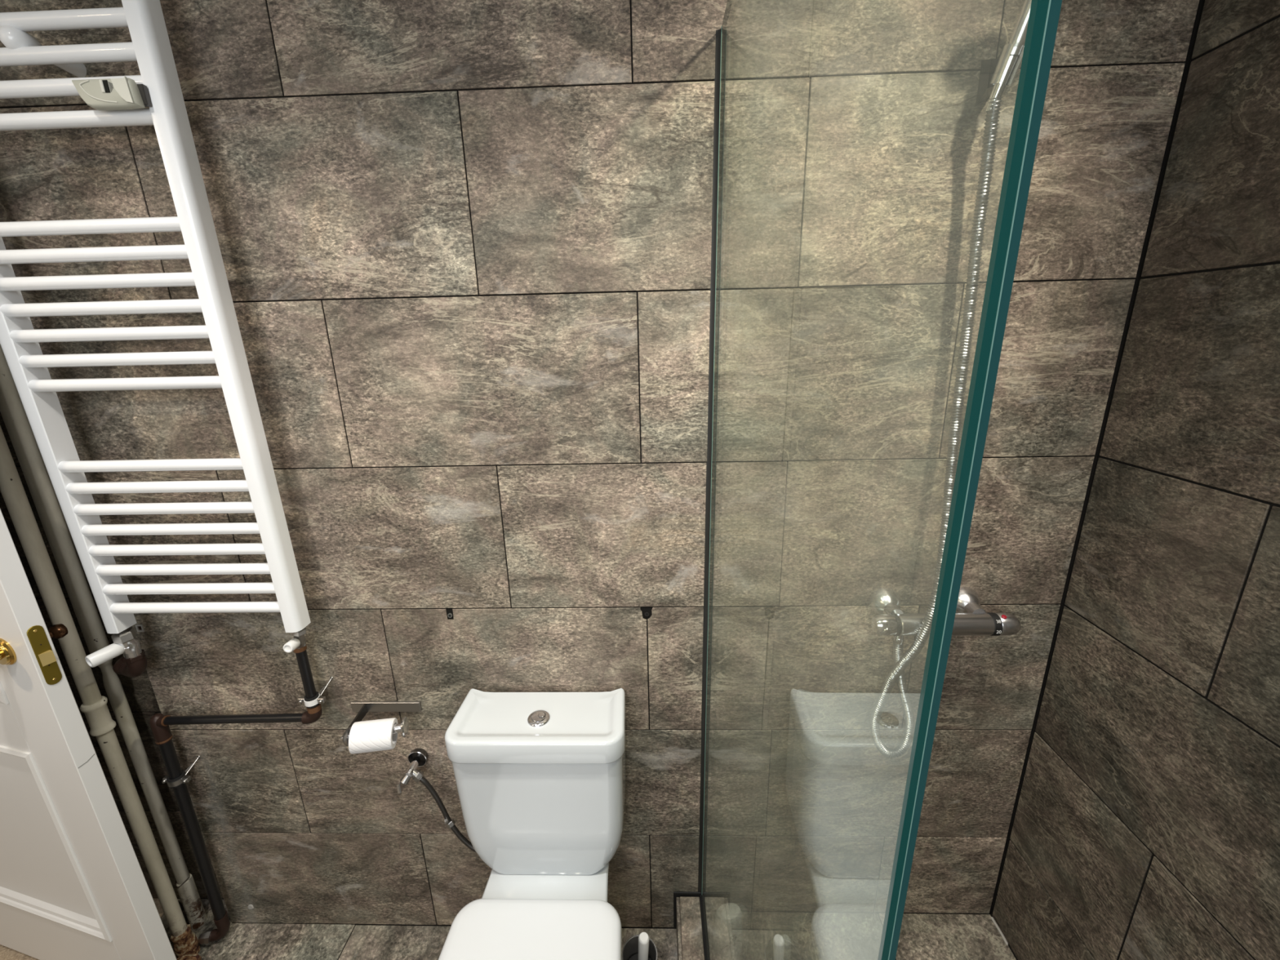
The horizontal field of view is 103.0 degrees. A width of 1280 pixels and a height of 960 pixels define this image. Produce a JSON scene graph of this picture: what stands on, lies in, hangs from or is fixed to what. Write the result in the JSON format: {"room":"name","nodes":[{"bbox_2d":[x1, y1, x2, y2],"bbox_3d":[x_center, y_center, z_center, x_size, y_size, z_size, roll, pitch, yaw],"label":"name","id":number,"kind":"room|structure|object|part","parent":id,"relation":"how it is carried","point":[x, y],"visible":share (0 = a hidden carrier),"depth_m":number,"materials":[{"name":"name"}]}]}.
{"room":"bathroom","nodes":[
{"label":"bathroom","id":0,"kind":"room"},
{"bbox_2d":[0,897,1017,959],"bbox_3d":[-0.831,1.500,0.542,3.700,0.132,2.050,-1,16,2],"label":"floor","id":1,"kind":"structure","parent":0,"point":[766,935],"depth_m":1.35,"materials":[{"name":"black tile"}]},
{"bbox_2d":[0,425,199,958],"bbox_3d":[-1.239,0.077,1.022,0.045,2.501,0.048,12,21,39],"label":"pipe","id":2,"kind":"object","parent":1,"relation":"on","point":[94,705],"visible":0.98,"depth_m":1.13,"materials":[{"name":"paint"}]},
{"bbox_2d":[169,924,199,958],"bbox_3d":[-1.212,1.233,1.355,0.045,0.095,0.047,-1,16,2],"label":"socket","id":3,"kind":"object","parent":2,"relation":"attached to","point":[185,942],"depth_m":1.34,"materials":[{"name":"brown"}]},
{"bbox_2d":[0,344,207,928],"bbox_3d":[-1.281,0.056,1.101,0.035,2.500,0.035,-16,22,-41],"label":"pipe","id":4,"kind":"object","parent":1,"relation":"on","point":[12,411],"visible":0.87,"depth_m":1.16,"materials":[{"name":"paint"}]},
{"bbox_2d":[175,873,207,928],"bbox_3d":[-1.255,1.178,1.423,0.036,0.164,0.036,-1,16,2],"label":"socket","id":5,"kind":"object","parent":4,"relation":"attached to","point":[187,890],"depth_m":1.41,"materials":[{"name":"beige paint"}]},
{"bbox_2d":[177,952,201,959],"bbox_3d":[-1.190,1.269,1.325,0.084,0.043,0.065,-1,16,2],"label":"crust","id":6,"kind":"object","parent":1,"relation":"on","point":[193,956],"visible":0.95,"depth_m":1.33,"materials":[{"name":"brown"}]},
{"bbox_2d":[149,644,322,945],"bbox_3d":[-0.970,0.817,1.263,0.468,0.919,0.044,-1,16,2],"label":"pipe","id":7,"kind":"object","parent":1,"relation":"on","point":[159,723],"visible":0.97,"depth_m":1.22,"materials":[{"name":"black metal"}]},
{"bbox_2d":[161,755,200,788],"bbox_3d":[-1.138,0.722,1.259,0.064,0.044,0.058,-1,16,2],"label":"clip","id":8,"kind":"object","parent":7,"relation":"attached to","point":[184,778],"visible":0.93,"depth_m":1.24,"materials":[{"name":"silver metal"}]},
{"bbox_2d":[297,676,333,708],"bbox_3d":[-0.757,0.494,1.185,0.060,0.044,0.057,-1,16,2],"label":"clip","id":9,"kind":"object","parent":7,"relation":"on","point":[313,702],"visible":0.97,"depth_m":1.17,"materials":[{"name":"silver metal"}]},
{"bbox_2d":[438,688,626,959],"bbox_3d":[-0.216,0.952,0.991,0.376,0.790,0.629,-1,16,2],"label":"toilet","id":10,"kind":"object","parent":1,"relation":"on","point":[540,777],"visible":1,"depth_m":1.08,"materials":[{"name":"white ceramic"}]},
{"bbox_3d":[-0.217,0.957,0.886,0.367,0.030,0.424,-1,16,2],"label":"seat lid","id":11,"kind":"part","parent":10,"relation":"part of","materials":[{"name":"white plastic"}]},
{"bbox_3d":[-0.219,0.534,1.112,0.376,0.053,0.166,-1,16,2],"label":"cistern lid","id":12,"kind":"part","parent":10,"relation":"part of","materials":[{"name":"white ceramic"}]},
{"bbox_2d":[621,932,657,959],"bbox_3d":[0.001,1.159,1.171,0.082,0.283,0.082,-1,16,2],"label":"toilet brush","id":13,"kind":"object","parent":1,"relation":"on","point":[637,947],"visible":1,"depth_m":1.17,"materials":[{"name":"silver metal"}]},
{"bbox_3d":[0.008,1.148,1.171,0.034,0.263,0.024,-13,19,-34],"label":"handle","id":14,"kind":"part","parent":13,"relation":"part of","materials":[{"name":"white plastic"}]},
{"bbox_2d":[673,891,705,959],"bbox_3d":[0.114,1.392,0.617,0.084,0.136,1.600,-1,16,2],"label":"kerb","id":15,"kind":"object","parent":1,"relation":"on","point":[687,915],"visible":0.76,"depth_m":1.30,"materials":[{"name":"brown tile"}]},
{"bbox_2d":[697,0,1062,959],"bbox_3d":[0.141,0.299,0.707,0.035,1.930,0.821,-1,16,2],"label":"screen","id":16,"kind":"object","parent":15,"relation":"on","point":[717,873],"visible":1,"depth_m":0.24,"materials":[{"name":"clear glass"}]},
{"bbox_3d":[0.143,0.299,0.707,0.018,1.925,0.816,-1,16,2],"label":"glass pane","id":17,"kind":"part","parent":16,"relation":"part of","materials":[{"name":"clear glass"}]},
{"bbox_2d":[0,0,1202,927],"bbox_3d":[-0.537,-0.039,1.106,3.100,2.645,0.100,-1,16,2],"label":"wall","id":18,"kind":"structure","parent":0,"point":[464,246],"depth_m":1.00,"materials":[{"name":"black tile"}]},
{"bbox_2d":[0,508,177,959],"bbox_3d":[-1.539,0.333,1.049,0.809,1.992,0.151,2,16,10],"label":"door","id":19,"kind":"structure","parent":18,"relation":"in","point":[73,886],"depth_m":1.13,"materials":[{"name":"white paint"}]},
{"bbox_3d":[-1.546,0.145,1.013,0.540,0.612,0.018,3,17,14],"label":"moulding","id":20,"kind":"part","parent":19,"relation":"part of","materials":[{"name":"white paint"}]},
{"bbox_3d":[-1.232,0.339,0.950,0.058,0.058,0.067,3,17,14],"label":"knob","id":21,"kind":"part","parent":19,"relation":"part of","materials":[{"name":"gold metal"}]},
{"bbox_3d":[-1.534,0.495,1.128,0.540,0.124,0.034,3,17,14],"label":"rail","id":22,"kind":"part","parent":19,"relation":"part of","materials":[{"name":"white paint"}]},
{"bbox_3d":[-1.150,0.339,0.983,0.003,0.128,0.023,3,17,14],"label":"lock plate","id":23,"kind":"part","parent":19,"relation":"part of","materials":[{"name":"gold metal"}]},
{"bbox_3d":[-1.526,0.820,1.221,0.540,0.552,0.014,3,17,14],"label":"panel","id":24,"kind":"part","parent":19,"relation":"part of","materials":[{"name":"white paint"}]},
{"bbox_3d":[-1.530,0.824,1.208,0.540,0.552,0.018,3,17,14],"label":"moulding","id":25,"kind":"part","parent":19,"relation":"part of","materials":[{"name":"white paint"}]},
{"bbox_3d":[-1.198,0.314,1.033,0.032,0.032,0.050,3,17,14],"label":"thumb knob","id":26,"kind":"part","parent":19,"relation":"part of","materials":[{"name":"gold metal"}]},
{"bbox_3d":[-1.518,1.183,1.326,0.540,0.204,0.034,3,17,14],"label":"rail","id":27,"kind":"part","parent":19,"relation":"part of","materials":[{"name":"white paint"}]},
{"bbox_2d":[135,624,144,631],"bbox_3d":[-1.159,0.343,1.179,0.016,0.018,0.002,-1,16,2],"label":"plug","id":28,"kind":"object","parent":18,"relation":"attached to","point":[140,626],"visible":1,"depth_m":1.18,"materials":[{"name":"grey"}]},
{"bbox_2d":[0,0,311,633],"bbox_3d":[-0.942,-0.347,0.920,0.438,1.362,0.108,-1,16,2],"label":"towel radiator","id":29,"kind":"object","parent":18,"relation":"attached to","point":[150,46],"visible":1,"depth_m":0.91,"materials":[{"name":"white metal"}]},
{"bbox_3d":[-1.136,-0.337,0.901,0.050,1.362,0.042,-1,16,2],"label":"radiator post","id":30,"kind":"part","parent":29,"relation":"part of","materials":[{"name":"white metal"}]},
{"bbox_2d":[71,75,151,110],"bbox_3d":[-0.815,-0.594,0.784,0.102,0.038,0.022,-1,16,2],"label":"meter","id":31,"kind":"object","parent":29,"relation":"attached to","point":[107,94],"visible":1,"depth_m":0.78,"materials":[{"name":"grey plastic"}]},
{"bbox_2d":[108,81,113,91],"bbox_3d":[-0.804,-0.598,0.774,0.005,0.013,0.001,-1,16,2],"label":"print","id":32,"kind":"object","parent":31,"relation":"on","point":[110,83],"depth_m":0.77,"materials":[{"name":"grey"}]},
{"bbox_2d":[84,626,147,677],"bbox_3d":[-1.164,0.372,1.156,0.077,0.147,0.216,-11,18,-29],"label":"radiator valve","id":33,"kind":"object","parent":29,"relation":"attached to","point":[133,663],"visible":0.95,"depth_m":1.10,"materials":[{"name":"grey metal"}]},
{"bbox_3d":[-0.747,-0.343,0.889,0.048,1.362,0.042,-1,16,2],"label":"radiator post","id":34,"kind":"part","parent":29,"relation":"part of","materials":[{"name":"white metal"}]},
{"bbox_2d":[283,626,306,653],"bbox_3d":[-0.741,0.342,1.103,0.043,0.083,0.089,-8,17,-23],"label":"radiator valve","id":35,"kind":"object","parent":29,"relation":"attached to","point":[299,641],"visible":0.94,"depth_m":1.08,"materials":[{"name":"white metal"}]},
{"bbox_2d":[247,904,253,910],"bbox_3d":[-1.090,1.195,1.423,0.018,0.021,0.002,-1,16,2],"label":"plug","id":36,"kind":"object","parent":18,"relation":"attached to","point":[250,907],"visible":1,"depth_m":1.42,"materials":[{"name":"grey plastic"}]},
{"bbox_2d":[341,701,422,746],"bbox_3d":[-0.605,0.549,1.157,0.177,0.048,0.130,-1,16,2],"label":"paper holder","id":37,"kind":"object","parent":18,"relation":"attached to","point":[362,708],"visible":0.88,"depth_m":1.21,"materials":[{"name":"silver metal"}]},
{"bbox_3d":[-0.651,0.555,1.166,0.005,0.032,0.106,-3,16,-5],"label":"arm","id":38,"kind":"part","parent":37,"relation":"part of","materials":[{"name":"grey metal"}]},
{"bbox_2d":[348,717,397,754],"bbox_3d":[-0.588,0.565,1.125,0.088,0.068,0.064,-5,16,-11],"label":"toilet roll","id":39,"kind":"object","parent":37,"relation":"on","point":[371,735],"visible":0.94,"depth_m":1.10,"materials":[{"name":"white paper"}]},
{"bbox_3d":[-0.585,0.557,1.124,0.119,0.022,0.019,-5,16,-11],"label":"rod","id":40,"kind":"part","parent":37,"relation":"part of","materials":[{"name":"silver metal"}]},
{"bbox_3d":[-0.608,0.543,1.220,0.167,0.026,0.007,-1,16,2],"label":"wall plate","id":41,"kind":"part","parent":37,"relation":"part of","materials":[{"name":"silver metal"}]},
{"bbox_2d":[396,747,427,793],"bbox_3d":[-0.544,0.698,1.225,0.051,0.059,0.080,-1,16,2],"label":"angle valve","id":42,"kind":"object","parent":18,"relation":"attached to","point":[418,757],"visible":1,"depth_m":1.22,"materials":[{"name":"grey metal"}]},
{"bbox_3d":[-0.566,0.723,1.200,0.009,0.026,0.018,-1,16,2],"label":"lever","id":43,"kind":"part","parent":42,"relation":"part of","materials":[{"name":"silver metal"}]},
{"bbox_2d":[411,768,423,782],"bbox_3d":[-0.536,0.704,1.216,0.034,0.033,0.019,2,16,10],"label":"outlet","id":44,"kind":"object","parent":42,"relation":"attached to","point":[416,775],"depth_m":1.21,"materials":[{"name":"silver metal"}]},
{"bbox_2d":[419,776,476,853],"bbox_3d":[-0.430,0.812,1.225,0.204,0.211,0.023,1,16,9],"label":"supply hose","id":45,"kind":"object","parent":42,"relation":"attached to","point":[450,822],"visible":0.66,"depth_m":1.23,"materials":[{"name":"grey metal"}]},
{"bbox_2d":[868,586,1020,644],"bbox_3d":[0.627,0.288,1.069,0.290,0.092,0.095,-1,16,2],"label":"shower mixer","id":46,"kind":"object","parent":18,"relation":"attached to","point":[971,620],"visible":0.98,"depth_m":1.03,"materials":[{"name":"silver metal"}]},
{"bbox_3d":[0.502,0.299,1.050,0.041,0.043,0.043,-1,16,2],"label":"flow handle","id":47,"kind":"part","parent":46,"relation":"part of","materials":[{"name":"silver metal"}]},
{"bbox_2d":[893,635,904,644],"bbox_3d":[0.538,0.328,1.057,0.020,0.026,0.020,-1,16,2],"label":"outlet","id":48,"kind":"object","parent":46,"relation":"attached to","point":[900,640],"depth_m":1.05,"materials":[{"name":"silver metal"}]},
{"bbox_2d":[869,56,1018,758],"bbox_3d":[0.555,0.002,0.960,0.100,1.344,0.079,-1,16,2],"label":"shower hose","id":49,"kind":"object","parent":46,"relation":"attached to","point":[901,661],"visible":0.94,"depth_m":0.94,"materials":[{"name":"silver metal"}]},
{"bbox_2d":[1008,0,1031,56],"bbox_3d":[0.588,-0.722,0.670,0.090,0.215,0.163,-1,16,2],"label":"handset","id":50,"kind":"object","parent":49,"relation":"on","point":[1018,37],"visible":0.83,"depth_m":0.75,"materials":[{"name":"silver metal"}]},
{"bbox_3d":[0.750,0.295,1.042,0.044,0.045,0.045,-1,16,2],"label":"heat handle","id":51,"kind":"part","parent":46,"relation":"part of","materials":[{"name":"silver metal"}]},
{"bbox_2d":[975,44,1024,106],"bbox_3d":[0.563,-0.645,0.800,0.040,0.067,0.097,-1,16,2],"label":"holder","id":52,"kind":"object","parent":18,"relation":"attached to","point":[992,70],"visible":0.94,"depth_m":0.80,"materials":[{"name":"grey metal"}]},
{"bbox_2d":[991,0,1279,959],"bbox_3d":[0.938,0.208,0.124,0.100,2.645,2.050,-1,16,2],"label":"wall","id":53,"kind":"structure","parent":0,"point":[1145,825],"depth_m":0.84,"materials":[{"name":"black tile"}]}
]}

